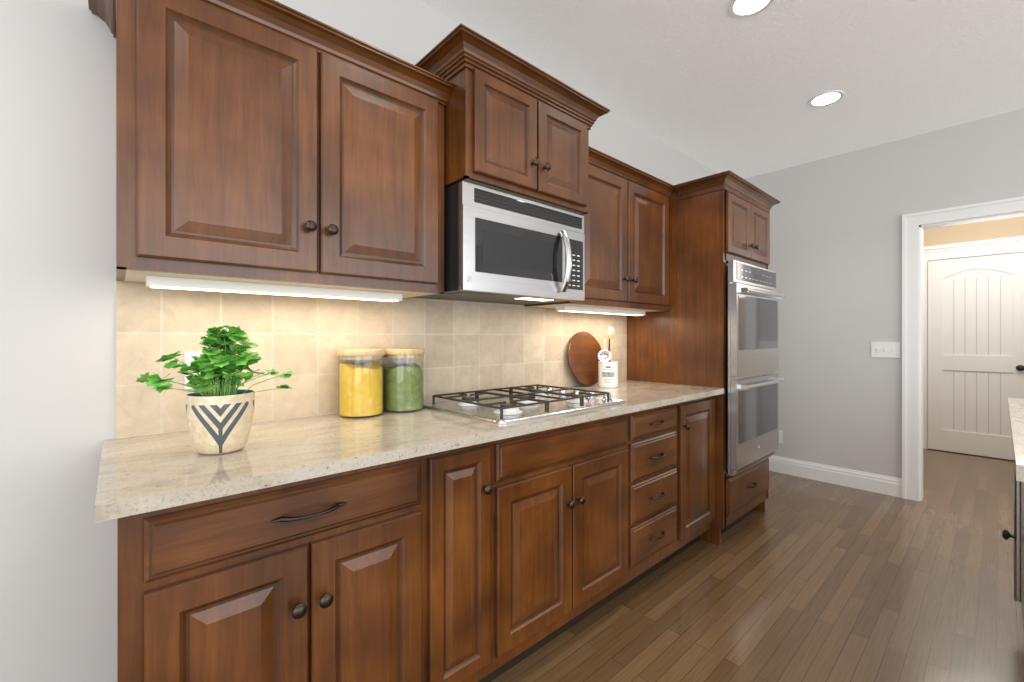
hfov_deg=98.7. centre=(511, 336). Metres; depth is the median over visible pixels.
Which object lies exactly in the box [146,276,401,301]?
under-cabinet light
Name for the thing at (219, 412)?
herb plant
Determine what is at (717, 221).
tall cabinet
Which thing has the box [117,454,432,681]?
base cabinet
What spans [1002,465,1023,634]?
kitchen island
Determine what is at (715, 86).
ceiling
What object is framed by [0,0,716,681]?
wall
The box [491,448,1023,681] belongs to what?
floor
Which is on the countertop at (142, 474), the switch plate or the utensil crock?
the utensil crock
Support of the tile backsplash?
attached to the wall at (58, 582)
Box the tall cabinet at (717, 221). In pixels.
[627,170,779,545]
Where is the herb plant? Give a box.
[135,325,292,454]
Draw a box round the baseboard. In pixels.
[769,455,901,497]
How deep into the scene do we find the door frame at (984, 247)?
4.64 m
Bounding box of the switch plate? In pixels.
[871,342,899,357]
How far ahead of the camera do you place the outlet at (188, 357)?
1.38 m
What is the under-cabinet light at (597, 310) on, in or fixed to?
attached to the upper cabinet at (626, 225)
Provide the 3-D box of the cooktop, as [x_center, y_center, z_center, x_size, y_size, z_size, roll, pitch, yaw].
[0.063,0.271,1.922,0.755,0.049,0.532,0,0,-42]
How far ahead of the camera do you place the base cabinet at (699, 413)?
2.42 m
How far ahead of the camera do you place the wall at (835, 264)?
3.52 m
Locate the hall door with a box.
[928,253,1023,459]
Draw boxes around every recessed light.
[728,0,773,17]
[808,90,844,106]
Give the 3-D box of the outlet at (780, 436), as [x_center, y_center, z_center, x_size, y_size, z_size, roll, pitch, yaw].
[2.377,0.890,3.930,0.008,0.116,0.072,0,0,-42]
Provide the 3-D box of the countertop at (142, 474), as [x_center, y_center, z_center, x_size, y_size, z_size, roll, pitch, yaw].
[0.024,0.311,1.890,2.620,0.030,0.662,0,0,-42]
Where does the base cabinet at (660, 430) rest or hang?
on the floor
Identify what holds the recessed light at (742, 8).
in the ceiling
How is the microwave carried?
attached to the upper cabinet at (515, 125)
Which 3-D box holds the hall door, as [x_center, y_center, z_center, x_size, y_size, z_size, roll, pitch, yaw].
[4.705,0.195,4.452,0.088,2.010,0.720,0,0,-42]
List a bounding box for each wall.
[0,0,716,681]
[745,108,1023,478]
[923,216,1023,459]
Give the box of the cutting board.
[567,331,601,385]
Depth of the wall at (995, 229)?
4.49 m
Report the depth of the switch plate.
3.37 m
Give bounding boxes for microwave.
[414,181,584,304]
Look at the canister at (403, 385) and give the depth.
1.72 m
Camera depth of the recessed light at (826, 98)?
2.74 m
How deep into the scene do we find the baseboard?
3.58 m
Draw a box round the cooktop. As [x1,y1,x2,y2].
[423,384,624,423]
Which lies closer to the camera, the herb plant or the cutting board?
the herb plant
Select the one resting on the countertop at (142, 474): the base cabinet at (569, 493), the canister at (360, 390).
the canister at (360, 390)
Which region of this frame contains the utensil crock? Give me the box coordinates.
[598,327,617,387]
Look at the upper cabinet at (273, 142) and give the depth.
1.24 m
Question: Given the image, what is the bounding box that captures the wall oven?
[726,260,785,475]
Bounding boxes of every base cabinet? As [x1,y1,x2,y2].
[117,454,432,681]
[433,440,500,681]
[501,412,636,674]
[637,402,684,581]
[685,396,714,549]
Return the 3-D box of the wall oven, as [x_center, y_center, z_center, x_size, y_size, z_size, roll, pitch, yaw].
[1.326,0.176,2.954,0.713,1.228,0.724,0,0,-42]
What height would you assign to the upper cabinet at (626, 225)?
0.765 m
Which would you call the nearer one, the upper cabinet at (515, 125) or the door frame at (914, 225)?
the upper cabinet at (515, 125)
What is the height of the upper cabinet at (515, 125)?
0.475 m
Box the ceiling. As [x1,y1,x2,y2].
[420,0,1023,178]
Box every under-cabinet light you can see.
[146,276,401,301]
[556,306,644,315]
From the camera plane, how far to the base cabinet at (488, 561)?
1.36 m
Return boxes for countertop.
[95,380,723,522]
[1008,398,1023,481]
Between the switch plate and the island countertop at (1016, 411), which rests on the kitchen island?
the island countertop at (1016, 411)
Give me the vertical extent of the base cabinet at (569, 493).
0.884 m
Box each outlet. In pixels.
[185,351,211,388]
[779,430,781,442]
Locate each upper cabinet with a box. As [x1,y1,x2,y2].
[88,0,454,298]
[415,23,609,214]
[524,146,675,311]
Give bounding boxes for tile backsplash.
[116,281,626,438]
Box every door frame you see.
[902,196,1023,500]
[923,236,1023,448]
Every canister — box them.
[337,349,384,418]
[382,348,424,412]

